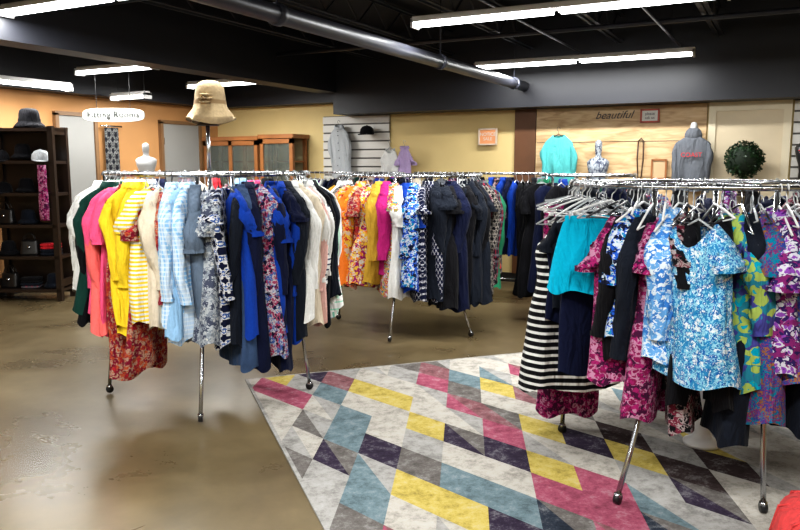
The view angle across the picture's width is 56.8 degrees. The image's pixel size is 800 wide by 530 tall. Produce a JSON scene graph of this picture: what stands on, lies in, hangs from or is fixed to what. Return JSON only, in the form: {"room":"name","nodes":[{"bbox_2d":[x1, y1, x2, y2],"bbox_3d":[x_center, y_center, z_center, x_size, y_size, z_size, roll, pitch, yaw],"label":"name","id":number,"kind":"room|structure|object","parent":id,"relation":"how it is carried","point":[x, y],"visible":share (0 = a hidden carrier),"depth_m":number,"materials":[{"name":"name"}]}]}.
{"room":"second-hand shop","nodes":[
{"label":"second-hand shop","id":0,"kind":"room"},
{"bbox_2d":[0,88,217,277],"bbox_3d":[-5.997,-0.968,6.414,0.100,3.300,12.880,4,9,28],"label":"wall","id":1,"kind":"structure","parent":0,"point":[132,135],"depth_m":10.16,"materials":[{"name":"paint"}]},
{"bbox_2d":[52,111,100,202],"bbox_3d":[-4.171,-0.869,9.693,0.110,2.225,0.640,4,9,28],"label":"door","id":2,"kind":"structure","parent":1,"relation":"in","point":[83,137],"depth_m":9.66,"materials":[{"name":"silver metal"}]},
{"bbox_2d":[0,45,216,106],"bbox_3d":[-5.903,-2.152,6.067,0.240,0.860,12.640,4,9,28],"label":"trim","id":3,"kind":"structure","parent":1,"relation":"attached to","point":[166,87],"depth_m":9.51,"materials":[{"name":"paint"}]},
{"bbox_2d":[100,125,121,179],"bbox_3d":[-3.914,-0.875,10.161,0.055,2.052,0.350,4,9,28],"label":"curtain","id":4,"kind":"object","parent":1,"relation":"hanging from","point":[111,135],"visible":0.32,"depth_m":10.05,"materials":[{"name":"grey fabric"}]},
{"bbox_2d":[158,120,203,183],"bbox_3d":[-3.301,-1.080,11.330,0.110,2.205,0.850,4,9,28],"label":"door","id":5,"kind":"structure","parent":1,"relation":"in","point":[180,142],"depth_m":11.20,"materials":[{"name":"wood"}]},
{"bbox_2d":[0,281,531,529],"bbox_3d":[-0.433,1.110,3.734,12.680,0.100,13.080,4,9,28],"label":"floor","id":6,"kind":"structure","parent":0,"point":[75,454],"depth_m":4.60,"materials":[{"name":"concrete"}]},
{"bbox_2d":[0,126,75,300],"bbox_3d":[-4.280,-0.583,8.492,0.820,1.980,0.514,0,8,0],"label":"shelving unit","id":7,"kind":"object","parent":6,"relation":"on","point":[51,139],"depth_m":8.62,"materials":[{"name":"brown wood"}]},
{"bbox_2d":[0,201,16,223],"bbox_3d":[-4.530,-0.604,8.506,0.215,0.257,0.120,1,8,9],"label":"handbag","id":8,"kind":"object","parent":7,"relation":"on","point":[7,216],"visible":1,"depth_m":8.46,"materials":[{"name":"black leather"}]},
{"bbox_2d":[0,240,19,254],"bbox_3d":[-4.530,-0.205,8.570,0.253,0.158,0.254,1,8,8],"label":"hat","id":9,"kind":"object","parent":7,"relation":"on","point":[8,247],"visible":0.98,"depth_m":8.50,"materials":[{"name":"fabric"}]},
{"bbox_2d":[1,265,20,287],"bbox_3d":[-4.530,0.130,8.605,0.215,0.257,0.120,1,8,7],"label":"handbag","id":10,"kind":"object","parent":7,"relation":"on","point":[9,279],"visible":0.97,"depth_m":8.57,"materials":[{"name":"black leather"}]},
{"bbox_2d":[10,144,31,158],"bbox_3d":[-4.300,-1.298,8.432,0.271,0.170,0.272,2,8,11],"label":"hat","id":11,"kind":"object","parent":7,"relation":"on","point":[21,151],"visible":0.93,"depth_m":8.36,"materials":[{"name":"fabric"}]},
{"bbox_2d":[15,178,37,191],"bbox_3d":[-4.280,-0.918,8.473,0.253,0.158,0.254,-1,8,-11],"label":"hat","id":12,"kind":"object","parent":7,"relation":"on","point":[25,184],"visible":0.99,"depth_m":8.40,"materials":[{"name":"fabric"}]},
{"bbox_2d":[17,209,39,223],"bbox_3d":[-4.280,-0.561,8.522,0.253,0.158,0.254,1,8,6],"label":"hat","id":13,"kind":"object","parent":7,"relation":"on","point":[28,216],"visible":0.99,"depth_m":8.46,"materials":[{"name":"fabric"}]},
{"bbox_2d":[13,108,45,127],"bbox_3d":[-4.200,-1.661,8.383,0.361,0.226,0.362,0,8,0],"label":"hat","id":14,"kind":"object","parent":7,"relation":"on","point":[27,117],"visible":0.94,"depth_m":8.29,"materials":[{"name":"fabric"}]},
{"bbox_2d":[20,232,40,254],"bbox_3d":[-4.280,-0.247,8.554,0.215,0.257,0.120,-1,8,-9],"label":"handbag","id":15,"kind":"object","parent":7,"relation":"on","point":[27,247],"visible":0.99,"depth_m":8.52,"materials":[{"name":"black leather"}]},
{"bbox_2d":[20,276,43,287],"bbox_3d":[-4.280,0.199,8.604,0.230,0.121,0.170,-1,8,-6],"label":"folded clothes","id":16,"kind":"object","parent":7,"relation":"on","point":[26,281],"visible":1,"depth_m":8.53,"materials":[{"name":"fabric"}]},
{"bbox_2d":[37,165,49,220],"bbox_3d":[-3.990,-0.806,8.277,0.121,0.620,0.032,0,8,0],"label":"scarf","id":17,"kind":"object","parent":7,"relation":"hanging from","point":[43,195],"visible":1,"depth_m":8.27,"materials":[{"name":"fabric"}]},
{"bbox_2d":[37,170,49,191],"bbox_3d":[-4.030,-0.960,8.458,0.215,0.257,0.120,0,8,2],"label":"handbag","id":18,"kind":"object","parent":7,"relation":"on","point":[48,180],"visible":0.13,"depth_m":8.42,"materials":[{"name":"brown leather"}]},
{"bbox_2d":[40,201,51,223],"bbox_3d":[-4.030,-0.604,8.506,0.215,0.257,0.120,2,8,14],"label":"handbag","id":19,"kind":"object","parent":7,"relation":"on","point":[50,212],"visible":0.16,"depth_m":8.46,"materials":[{"name":"black leather"}]},
{"bbox_2d":[40,242,62,255],"bbox_3d":[-4.030,-0.187,8.552,0.226,0.139,0.170,-1,8,-9],"label":"folded clothes","id":20,"kind":"object","parent":7,"relation":"on","point":[47,248],"visible":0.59,"depth_m":8.47,"materials":[{"name":"fabric"}]},
{"bbox_2d":[43,273,64,287],"bbox_3d":[-4.030,0.172,8.621,0.253,0.158,0.254,-1,8,-9],"label":"hat","id":21,"kind":"object","parent":7,"relation":"on","point":[51,277],"visible":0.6,"depth_m":8.54,"materials":[{"name":"fabric"}]},
{"bbox_2d":[136,143,156,177],"bbox_3d":[-2.920,-0.508,8.610,0.320,1.800,0.320,0,8,0],"label":"mannequin","id":22,"kind":"object","parent":6,"relation":"on","point":[144,163],"visible":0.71,"depth_m":8.47},
{"bbox_2d":[103,125,313,421],"bbox_3d":[-1.324,-0.067,5.233,1.400,1.809,1.385,7,10,41],"label":"clothing rack","id":23,"kind":"object","parent":6,"relation":"on","point":[309,385],"visible":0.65,"depth_m":4.73,"materials":[{"name":"silver metal"}]},
{"bbox_2d":[96,170,301,190],"bbox_3d":[-1.468,-0.258,5.627,1.806,0.918,0.936,-2,8,-17],"label":"clothes hanger","id":24,"kind":"object","parent":23,"relation":"hanging from","point":[154,182],"visible":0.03,"depth_m":5.71,"materials":[{"name":"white plastic"}]},
{"bbox_2d":[66,170,343,380],"bbox_3d":[-1.181,0.038,4.878,1.861,1.303,1.071,-3,8,-21],"label":"clothes","id":25,"kind":"object","parent":23,"relation":"hanging from","point":[245,269],"visible":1,"depth_m":4.50,"materials":[{"name":"multicoloured fabric"}]},
{"bbox_2d":[196,122,218,125],"bbox_3d":[-1.330,-1.113,5.097,0.162,0.300,0.189,0,8,0],"label":"stand","id":26,"kind":"object","parent":23,"relation":"on","point":[200,123],"visible":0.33,"depth_m":5.06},
{"bbox_2d":[186,80,235,124],"bbox_3d":[-1.304,-1.113,5.083,0.341,0.302,0.342,-1,8,-6],"label":"bucket hat","id":27,"kind":"object","parent":26,"relation":"on","point":[210,105],"visible":0.98,"depth_m":4.99,"materials":[{"name":"fabric"}]},
{"bbox_2d":[202,136,259,186],"bbox_3d":[-2.522,-1.009,11.643,1.090,1.980,0.430,4,9,28],"label":"glass display cabinet","id":28,"kind":"object","parent":6,"relation":"on","point":[235,153],"visible":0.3,"depth_m":11.36,"materials":[{"name":"brown wood"}]},
{"bbox_2d":[257,134,308,180],"bbox_3d":[-1.748,-0.964,11.238,0.640,2.000,0.430,4,9,28],"label":"glass display cabinet","id":29,"kind":"object","parent":6,"relation":"on","point":[280,152],"visible":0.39,"depth_m":11.02,"materials":[{"name":"brown wood"}]},
{"bbox_2d":[302,171,403,178],"bbox_3d":[-0.639,-0.499,9.798,1.578,1.463,0.660,4,9,28],"label":"clothing rack","id":30,"kind":"object","parent":6,"relation":"on","point":[324,172],"visible":0.04,"depth_m":9.73,"materials":[{"name":"silver metal"}]},
{"bbox_2d":[306,171,400,187],"bbox_3d":[-0.650,-0.680,9.783,1.590,1.115,0.501,4,9,28],"label":"clothes hanger","id":31,"kind":"object","parent":30,"relation":"hanging from","point":[325,183],"visible":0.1,"depth_m":9.74,"materials":[{"name":"grey plastic"}]},
{"bbox_2d":[336,173,480,341],"bbox_3d":[0.119,-0.155,7.220,1.391,1.452,1.539,-2,8,-16],"label":"clothing rack","id":32,"kind":"object","parent":6,"relation":"on","point":[395,176],"visible":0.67,"depth_m":6.66,"materials":[{"name":"silver metal"}]},
{"bbox_2d":[343,172,482,184],"bbox_3d":[0.089,-0.474,7.738,1.761,0.974,0.893,0,8,-1],"label":"hangers","id":33,"kind":"object","parent":32,"relation":"hanging from","point":[402,180],"visible":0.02,"depth_m":7.76,"materials":[{"name":"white plastic"}]},
{"bbox_2d":[413,172,547,279],"bbox_3d":[0.931,-0.388,8.978,1.728,1.463,0.660,4,9,28],"label":"clothing rack","id":34,"kind":"object","parent":6,"relation":"on","point":[483,173],"visible":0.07,"depth_m":8.78,"materials":[{"name":"silver metal"}]},
{"bbox_2d":[418,171,543,255],"bbox_3d":[0.906,-0.575,8.963,1.793,1.103,0.496,4,9,28],"label":"hanging clothes","id":35,"kind":"object","parent":34,"relation":"hanging from","point":[510,189],"visible":0.22,"depth_m":8.59,"materials":[{"name":"blue fabric"}]},
{"bbox_2d":[245,352,799,529],"bbox_3d":[0.976,1.012,4.049,3.050,0.010,3.950,-3,8,-20],"label":"area rug","id":36,"kind":"object","parent":6,"relation":"on","point":[449,444],"visible":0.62,"depth_m":3.93,"materials":[{"name":"carpet"}]},
{"bbox_2d":[558,179,799,512],"bbox_3d":[1.683,0.282,3.986,1.525,1.452,1.600,-1,8,-4],"label":"clothing rack","id":37,"kind":"object","parent":36,"relation":"on","point":[701,438],"visible":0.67,"depth_m":3.47,"materials":[{"name":"silver metal"}]},
{"bbox_2d":[545,186,579,322],"bbox_3d":[0.942,-0.053,3.956,0.327,0.735,0.145,0,9,2],"label":"dress","id":38,"kind":"object","parent":37,"relation":"hanging from","point":[551,315],"visible":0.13,"depth_m":3.95,"materials":[{"name":"black fabric"}]},
{"bbox_2d":[536,186,593,310],"bbox_3d":[0.937,-0.083,3.932,0.433,0.671,0.170,0,8,0],"label":"navy top","id":39,"kind":"object","parent":37,"relation":"hanging from","point":[548,245],"visible":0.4,"depth_m":3.86,"materials":[{"name":"black fabric"}]},
{"bbox_2d":[535,185,598,418],"bbox_3d":[0.974,0.211,4.234,0.353,1.353,0.149,0,8,-1],"label":"skirt","id":40,"kind":"object","parent":37,"relation":"hanging from","point":[550,403],"visible":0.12,"depth_m":4.25,"materials":[{"name":"pink fabric"}]},
{"bbox_2d":[518,189,619,392],"bbox_3d":[0.941,0.142,4.078,0.548,1.115,0.261,-1,8,-4],"label":"striped dress","id":41,"kind":"object","parent":37,"relation":"hanging from","point":[539,361],"visible":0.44,"depth_m":4.02,"materials":[{"name":"white fabric"}]},
{"bbox_2d":[540,194,604,229],"bbox_3d":[0.990,0.016,4.243,0.424,1.010,0.191,3,8,23],"label":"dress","id":42,"kind":"object","parent":37,"relation":"hanging from","point":[542,212],"visible":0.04,"depth_m":4.28,"materials":[{"name":"black fabric"}]},
{"bbox_2d":[558,197,600,376],"bbox_3d":[0.985,0.112,3.772,0.381,0.914,0.120,-1,7,-10],"label":"skirt","id":43,"kind":"object","parent":37,"relation":"hanging from","point":[576,308],"visible":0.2,"depth_m":3.73,"materials":[{"name":"blue fabric"}]},
{"bbox_2d":[547,192,624,294],"bbox_3d":[0.977,-0.090,3.634,0.495,0.537,0.131,0,7,2],"label":"skirt","id":44,"kind":"object","parent":37,"relation":"hanging from","point":[575,238],"visible":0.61,"depth_m":3.63,"materials":[{"name":"teal fabric"}]},
{"bbox_2d":[575,199,625,386],"bbox_3d":[1.079,0.129,3.546,0.452,0.886,0.247,-3,8,-18],"label":"dress","id":45,"kind":"object","parent":37,"relation":"hanging from","point":[600,372],"visible":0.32,"depth_m":3.50,"materials":[{"name":"pink fabric"}]},
{"bbox_2d":[590,189,634,360],"bbox_3d":[1.071,0.037,3.552,0.448,0.807,0.184,-7,11,-43],"label":"blouse","id":46,"kind":"object","parent":37,"relation":"hanging from","point":[605,297],"visible":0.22,"depth_m":3.43,"materials":[{"name":"black fabric"}]},
{"bbox_2d":[598,188,651,336],"bbox_3d":[1.102,-0.013,3.499,0.420,0.712,0.172,-8,11,-44],"label":"blouse","id":47,"kind":"object","parent":37,"relation":"hanging from","point":[616,238],"visible":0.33,"depth_m":3.37,"materials":[{"name":"blue fabric"}]},
{"bbox_2d":[609,189,658,361],"bbox_3d":[1.140,0.050,3.464,0.448,0.808,0.161,-7,11,-44],"label":"blouse","id":48,"kind":"object","parent":37,"relation":"hanging from","point":[626,288],"visible":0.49,"depth_m":3.34,"materials":[{"name":"black fabric"}]},
{"bbox_2d":[619,194,664,422],"bbox_3d":[1.177,0.199,3.455,0.225,1.062,0.457,7,10,35],"label":"dress","id":49,"kind":"object","parent":37,"relation":"hanging from","point":[643,395],"visible":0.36,"depth_m":3.37,"materials":[{"name":"pink fabric"}]},
{"bbox_2d":[641,194,681,364],"bbox_3d":[1.244,0.069,3.384,0.237,0.783,0.451,6,10,31],"label":"blouse","id":50,"kind":"object","parent":37,"relation":"hanging from","point":[658,311],"visible":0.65,"depth_m":3.24,"materials":[{"name":"blue fabric"}]},
{"bbox_2d":[536,178,799,236],"bbox_3d":[1.304,-0.303,3.632,0.921,0.214,1.857,-6,10,-38],"label":"hangers","id":51,"kind":"object","parent":37,"relation":"hanging from","point":[570,198],"visible":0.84,"depth_m":3.40,"materials":[{"name":"grey plastic"}]},
{"bbox_2d":[716,200,775,394],"bbox_3d":[1.472,0.126,3.281,0.220,0.830,0.441,-2,8,-12],"label":"floral dress","id":52,"kind":"object","parent":51,"relation":"hanging from","point":[753,307],"visible":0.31,"depth_m":3.13,"materials":[{"name":"multicoloured fabric"}]},
{"bbox_2d":[662,190,701,406],"bbox_3d":[1.298,0.143,3.357,0.168,0.964,0.471,4,9,24],"label":"dress","id":53,"kind":"object","parent":37,"relation":"hanging from","point":[676,393],"visible":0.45,"depth_m":3.23,"materials":[{"name":"black fabric"}]},
{"bbox_2d":[664,190,702,435],"bbox_3d":[1.306,0.210,3.376,0.181,1.102,0.471,4,9,27],"label":"dress","id":54,"kind":"object","parent":37,"relation":"hanging from","point":[679,419],"visible":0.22,"depth_m":3.29,"materials":[{"name":"multicoloured fabric"}]},
{"bbox_2d":[574,178,799,227],"bbox_3d":[1.985,0.087,4.258,1.244,1.156,1.963,-6,10,-40],"label":"hangers","id":55,"kind":"object","parent":37,"relation":"hanging from","point":[729,195],"visible":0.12,"depth_m":4.52,"materials":[{"name":"grey plastic"}]},
{"bbox_2d":[652,198,746,390],"bbox_3d":[1.291,0.112,3.221,0.258,0.806,0.469,-4,9,-26],"label":"floral dress","id":56,"kind":"object","parent":37,"relation":"hanging from","point":[701,343],"visible":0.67,"depth_m":3.09,"materials":[{"name":"blue fabric"}]},
{"bbox_2d":[703,193,735,412],"bbox_3d":[1.424,0.162,3.296,0.207,0.965,0.442,3,8,24],"label":"blouse","id":57,"kind":"object","parent":37,"relation":"hanging from","point":[721,399],"visible":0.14,"depth_m":3.17,"materials":[{"name":"black fabric"}]},
{"bbox_2d":[700,195,765,447],"bbox_3d":[1.507,0.240,3.309,0.220,1.105,0.406,3,8,12],"label":"dress","id":58,"kind":"object","parent":37,"relation":"hanging from","point":[729,428],"visible":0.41,"depth_m":3.19,"materials":[{"name":"black fabric"}]},
{"bbox_2d":[746,195,785,426],"bbox_3d":[1.573,0.187,3.266,0.287,0.988,0.446,-1,8,-5],"label":"dress","id":59,"kind":"object","parent":37,"relation":"hanging from","point":[767,404],"visible":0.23,"depth_m":3.12,"materials":[{"name":"purple fabric"}]},
{"bbox_2d":[761,192,799,376],"bbox_3d":[1.635,0.089,3.248,0.217,0.829,0.510,1,8,5],"label":"blouse","id":60,"kind":"object","parent":37,"relation":"hanging from","point":[785,339],"visible":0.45,"depth_m":3.08,"materials":[{"name":"purple fabric"}]},
{"bbox_2d":[768,213,799,439],"bbox_3d":[1.751,0.205,3.262,0.224,1.059,0.402,-2,8,-7],"label":"dress","id":61,"kind":"object","parent":37,"relation":"hanging from","point":[792,392],"visible":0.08,"depth_m":3.20,"materials":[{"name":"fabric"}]},
{"bbox_2d":[782,191,799,384],"bbox_3d":[1.692,0.089,3.240,0.210,0.826,0.484,1,8,-2],"label":"blouse","id":62,"kind":"object","parent":37,"relation":"hanging from","point":[788,379],"visible":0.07,"depth_m":3.10,"materials":[{"name":"purple fabric"}]},
{"bbox_2d":[769,490,799,529],"bbox_3d":[1.660,1.033,2.582,0.681,0.361,0.681,4,9,28],"label":"pouf","id":63,"kind":"object","parent":36,"relation":"on","point":[786,516],"visible":1,"depth_m":2.65,"materials":[{"name":"fabric"}]},
{"bbox_2d":[540,173,636,186],"bbox_3d":[1.879,-0.177,7.381,0.988,1.452,0.933,4,9,28],"label":"clothing rack","id":64,"kind":"object","parent":6,"relation":"on","point":[587,175],"visible":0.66,"depth_m":6.96,"materials":[{"name":"silver metal"}]},
{"bbox_2d":[269,0,734,33],"bbox_3d":[-0.433,-2.260,3.279,12.680,0.100,13.080,4,9,28],"label":"ceiling","id":65,"kind":"structure","parent":0,"point":[340,7],"depth_m":8.41,"materials":[{"name":"black paint"}]},
{"bbox_2d":[0,54,72,91],"bbox_3d":[-4.202,-2.341,8.193,0.130,0.715,1.220,4,9,28],"label":"fluorescent light fixture","id":66,"kind":"object","parent":65,"relation":"hanging from","point":[11,80],"visible":0.94,"depth_m":8.34,"materials":[{"name":"white"}]},
{"bbox_2d":[0,0,121,18],"bbox_3d":[-2.115,-2.210,5.390,2.440,0.565,0.130,4,9,28],"label":"fluorescent light fixture","id":67,"kind":"object","parent":65,"relation":"hanging from","point":[9,10],"visible":1,"depth_m":5.74,"materials":[{"name":"white"}]},
{"bbox_2d":[82,64,144,121],"bbox_3d":[-3.420,-2.324,8.763,0.740,1.242,0.034,0,8,0],"label":"sign","id":68,"kind":"object","parent":65,"relation":"hanging from","point":[96,114],"visible":0.99,"depth_m":8.83,"materials":[{"name":"grey"}]},
{"bbox_2d":[74,58,159,75],"bbox_3d":[-3.214,-2.531,8.327,1.220,0.715,0.130,4,9,28],"label":"fluorescent light fixture","id":69,"kind":"object","parent":65,"relation":"hanging from","point":[117,67],"visible":0.57,"depth_m":8.38,"materials":[{"name":"white"}]},
{"bbox_2d":[109,72,151,100],"bbox_3d":[-3.476,-2.488,9.498,0.620,0.715,0.130,4,9,28],"label":"fluorescent light fixture","id":70,"kind":"object","parent":65,"relation":"hanging from","point":[116,96],"visible":0.87,"depth_m":9.47,"materials":[{"name":"white"}]},
{"bbox_2d":[0,0,335,92],"bbox_3d":[-3.941,-2.061,4.944,0.300,0.740,12.480,4,9,28],"label":"ceiling beam","id":71,"kind":"structure","parent":65,"relation":"attached to","point":[141,34],"depth_m":7.72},
{"bbox_2d":[186,80,203,88],"label":"fluorescent light fixture","id":72,"kind":"object","parent":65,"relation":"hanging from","point":[193,84],"depth_m":10.08,"materials":[{"name":"white"}]},
{"bbox_2d":[213,79,252,85],"label":"fluorescent light fixture","id":73,"kind":"object","parent":65,"relation":"hanging from","point":[224,82],"depth_m":9.77,"materials":[{"name":"white"}]},
{"bbox_2d":[139,0,382,61],"bbox_3d":[-3.119,-2.175,4.556,0.100,0.340,12.207,4,9,28],"label":"joist","id":74,"kind":"object","parent":65,"relation":"attached to","point":[236,22],"visible":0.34,"depth_m":7.62,"materials":[{"name":"metal"}]},
{"bbox_2d":[190,0,528,90],"bbox_3d":[-1.329,-1.816,3.701,0.144,0.832,12.280,4,9,28],"label":"ceiling pipe","id":75,"kind":"object","parent":65,"relation":"hanging from","point":[276,13],"depth_m":5.49,"materials":[{"name":"metal"}]},
{"bbox_2d":[275,0,454,55],"bbox_3d":[-2.190,-2.109,4.070,0.100,0.340,12.207,4,9,28],"label":"joist","id":76,"kind":"object","parent":65,"relation":"attached to","point":[324,12],"visible":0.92,"depth_m":7.72,"materials":[{"name":"metal"}]},
{"bbox_2d":[415,0,535,49],"bbox_3d":[-1.261,-2.044,3.585,0.100,0.340,12.207,4,9,28],"label":"joist","id":77,"kind":"object","parent":65,"relation":"attached to","point":[430,3],"visible":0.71,"depth_m":7.69,"materials":[{"name":"metal"}]},
{"bbox_2d":[67,0,145,10],"bbox_3d":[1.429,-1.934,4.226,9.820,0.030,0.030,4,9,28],"label":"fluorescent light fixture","id":78,"kind":"object","parent":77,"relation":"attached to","point":[122,1],"visible":0.89,"depth_m":6.28,"materials":[{"name":"plastic"}]},
{"bbox_2d":[276,7,799,56],"bbox_3d":[2.828,-2.289,6.856,9.820,0.050,0.050,4,9,28],"label":"conduit","id":79,"kind":"object","parent":77,"relation":"attached to","point":[794,9],"visible":1,"depth_m":7.38,"materials":[{"name":"metal"}]},
{"bbox_2d":[479,0,581,53],"bbox_3d":[-0.181,-1.913,4.372,0.024,0.024,9.950,4,9,28],"label":"conduit","id":80,"kind":"object","parent":65,"relation":"attached to","point":[482,1],"visible":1,"depth_m":7.21,"materials":[{"name":"metal"}]},
{"bbox_2d":[410,0,730,29],"bbox_3d":[1.196,-2.216,5.624,2.440,0.615,0.130,4,9,28],"label":"fluorescent light fixture","id":81,"kind":"object","parent":65,"relation":"hanging from","point":[567,6],"visible":1,"depth_m":5.72,"materials":[{"name":"white"}]},
{"bbox_2d":[474,4,695,68],"bbox_3d":[1.981,-2.555,8.206,2.440,0.635,0.130,4,9,28],"label":"fluorescent light fixture","id":82,"kind":"object","parent":65,"relation":"hanging from","point":[685,51],"visible":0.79,"depth_m":8.13,"materials":[{"name":"white"}]},
{"bbox_2d":[554,0,624,43],"bbox_3d":[-0.332,-1.978,3.100,0.100,0.340,12.207,4,9,28],"label":"joist","id":83,"kind":"object","parent":65,"relation":"attached to","point":[584,16],"visible":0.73,"depth_m":7.80,"materials":[{"name":"metal"}]},
{"bbox_2d":[641,6,680,46],"bbox_3d":[0.792,-1.844,3.864,0.024,0.024,9.950,4,9,28],"label":"conduit","id":84,"kind":"object","parent":65,"relation":"attached to","point":[643,7],"visible":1,"depth_m":7.02,"materials":[{"name":"metal"}]},
{"bbox_2d":[694,0,725,35],"bbox_3d":[0.597,-1.913,2.614,0.100,0.340,12.207,4,9,28],"label":"joist","id":85,"kind":"object","parent":65,"relation":"attached to","point":[704,7],"visible":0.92,"depth_m":7.31,"materials":[{"name":"metal"}]},
{"bbox_2d":[218,100,794,272],"bbox_3d":[2.594,-1.344,9.196,12.480,3.300,0.100,4,9,28],"label":"wall","id":86,"kind":"structure","parent":0,"point":[445,141],"depth_m":10.26,"materials":[{"name":"paint"}]},
{"bbox_2d":[217,78,332,108],"bbox_3d":[-1.909,-2.845,11.194,2.480,0.860,0.240,4,9,28],"label":"trim","id":87,"kind":"structure","parent":86,"relation":"attached to","point":[254,95],"depth_m":11.15,"materials":[{"name":"paint"}]},
{"bbox_2d":[323,114,389,179],"bbox_3d":[-0.642,-1.195,10.857,1.120,1.960,0.033,4,9,28],"label":"panel","id":88,"kind":"object","parent":86,"relation":"attached to","point":[367,151],"visible":0.37,"depth_m":10.72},
{"bbox_2d":[328,120,351,177],"bbox_3d":[-0.870,-1.682,10.779,0.403,0.833,0.147,4,9,30],"label":"shirt","id":89,"kind":"object","parent":88,"relation":"hanging from","point":[339,142],"visible":0.94,"depth_m":10.73,"materials":[{"name":"grey fabric"}]},
{"bbox_2d":[358,125,373,134],"bbox_3d":[-0.487,-1.904,10.451,0.196,0.146,0.300,4,9,28],"label":"cap","id":90,"kind":"object","parent":88,"relation":"hanging from","point":[365,130],"visible":1,"depth_m":10.41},
{"bbox_2d":[380,140,398,171],"bbox_3d":[-0.138,-1.439,10.415,0.325,0.618,0.131,5,9,35],"label":"white lace top","id":91,"kind":"object","parent":88,"relation":"hanging from","point":[389,156],"visible":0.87,"depth_m":10.39,"materials":[{"name":"white fabric"}]},
{"bbox_2d":[394,140,416,179],"bbox_3d":[0.075,-1.417,10.256,0.334,0.618,0.151,1,8,8],"label":"lilac top","id":92,"kind":"object","parent":86,"relation":"hanging from","point":[404,160],"visible":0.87,"depth_m":10.24,"materials":[{"name":"purple fabric"}]},
{"bbox_2d":[478,128,497,144],"bbox_3d":[1.160,-1.696,9.780,0.260,0.220,0.025,4,9,28],"label":"notice","id":93,"kind":"object","parent":86,"relation":"attached to","point":[486,136],"visible":1,"depth_m":9.78,"materials":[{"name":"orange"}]},
{"bbox_2d":[500,272,515,281],"bbox_3d":[2.566,0.238,9.356,12.480,0.120,0.020,4,9,28],"label":"baseboard","id":94,"kind":"structure","parent":86,"relation":"attached to","point":[503,274],"depth_m":9.93,"materials":[{"name":"black plastic"}]},
{"bbox_2d":[512,109,536,272],"bbox_3d":[1.624,-0.946,9.687,0.280,2.140,0.030,4,9,28],"label":"wood panel","id":95,"kind":"object","parent":86,"relation":"attached to","point":[525,119],"visible":0.5,"depth_m":9.59,"materials":[{"name":"brown wood"}]},
{"bbox_2d":[333,0,799,115],"bbox_3d":[3.574,-2.357,8.252,10.000,1.040,0.400,4,9,28],"label":"soffit","id":96,"kind":"object","parent":86,"relation":"attached to","point":[757,58],"depth_m":8.69,"materials":[{"name":"paint"}]},
{"bbox_2d":[535,103,707,210],"bbox_3d":[2.655,-0.874,9.149,2.030,2.140,0.032,4,9,28],"label":"wall panel","id":97,"kind":"object","parent":86,"relation":"attached to","point":[619,137],"visible":0.33,"depth_m":9.02,"materials":[{"name":"beige wood"}]},
{"bbox_2d":[540,127,577,184],"bbox_3d":[2.001,-1.359,9.285,0.483,0.733,0.188,4,9,26],"label":"sweater","id":98,"kind":"object","parent":97,"relation":"attached to","point":[558,154],"visible":0.84,"depth_m":9.22,"materials":[{"name":"teal fabric"}]},
{"bbox_2d":[587,140,608,179],"bbox_3d":[2.424,-1.250,9.055,0.232,0.552,0.211,-1,8,-10],"label":"bust","id":99,"kind":"object","parent":97,"relation":"attached to","point":[597,164],"visible":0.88,"depth_m":9.00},
{"bbox_2d":[596,110,634,118],"bbox_3d":[2.620,-1.829,9.013,0.464,0.091,0.004,4,9,28],"label":"lettering","id":100,"kind":"object","parent":97,"relation":"attached to","point":[634,110],"depth_m":9.02,"materials":[{"name":"black"}]},
{"bbox_2d":[636,138,643,178],"bbox_3d":[2.894,-1.276,8.914,0.086,0.516,0.028,4,9,28],"label":"belt","id":101,"kind":"object","parent":97,"relation":"attached to","point":[640,138],"visible":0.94,"depth_m":8.91,"materials":[{"name":"brown"}]},
{"bbox_2d":[640,109,659,122],"bbox_3d":[2.973,-1.776,8.804,0.220,0.160,0.025,4,9,28],"label":"wall sign","id":102,"kind":"object","parent":97,"relation":"attached to","point":[646,115],"visible":1,"depth_m":8.80,"materials":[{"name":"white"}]},
{"bbox_2d":[650,159,666,178],"bbox_3d":[3.088,-1.143,8.829,0.180,0.240,0.025,4,9,28],"label":"picture frame","id":103,"kind":"object","parent":97,"relation":"attached to","point":[658,166],"visible":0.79,"depth_m":8.83,"materials":[{"name":"beige"}]},
{"bbox_2d":[671,122,713,192],"bbox_3d":[3.370,-1.240,8.527,0.462,0.807,0.215,4,7,28],"label":"hoodie","id":104,"kind":"object","parent":97,"relation":"hanging from","point":[692,155],"visible":0.88,"depth_m":8.46,"materials":[{"name":"grey fabric"}]},
{"bbox_2d":[685,128,701,137],"bbox_3d":[3.371,-1.509,8.498,0.190,0.145,0.133,4,7,28],"label":"hood","id":105,"kind":"object","parent":104,"relation":"attached to","point":[691,132],"depth_m":8.44,"materials":[{"name":"fabric"}]},
{"bbox_2d":[706,100,792,213],"bbox_3d":[3.941,-0.781,8.465,0.850,2.140,0.050,4,9,28],"label":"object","id":106,"kind":"structure","parent":86,"relation":"attached to","point":[767,123],"depth_m":8.33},
{"bbox_2d":[788,100,799,198],"bbox_3d":[4.883,-0.805,7.970,1.230,1.960,0.033,4,9,28],"label":"wall panel","id":107,"kind":"object","parent":86,"relation":"attached to","point":[796,126],"visible":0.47,"depth_m":8.16,"materials":[{"name":"grey"}]},
{"bbox_2d":[795,143,799,178],"bbox_3d":[4.428,-1.256,7.960,0.323,0.656,0.226,4,9,28],"label":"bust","id":108,"kind":"object","parent":107,"relation":"attached to","point":[797,148],"visible":1,"depth_m":8.00,"materials":[{"name":"black plastic"}]},
{"bbox_3d":[3.853,-0.743,8.333,0.300,0.120,0.260,4,9,28],"label":"shelf","id":109,"kind":"object","parent":86,"relation":"attached to","visible":0},
{"bbox_2d":[724,140,765,193],"bbox_3d":[3.810,-1.087,8.188,0.432,0.590,0.365,4,9,28],"label":"topiary ball","id":110,"kind":"object","parent":109,"relation":"on","point":[742,160],"visible":0.95,"depth_m":8.09,"materials":[{"name":"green plant"}]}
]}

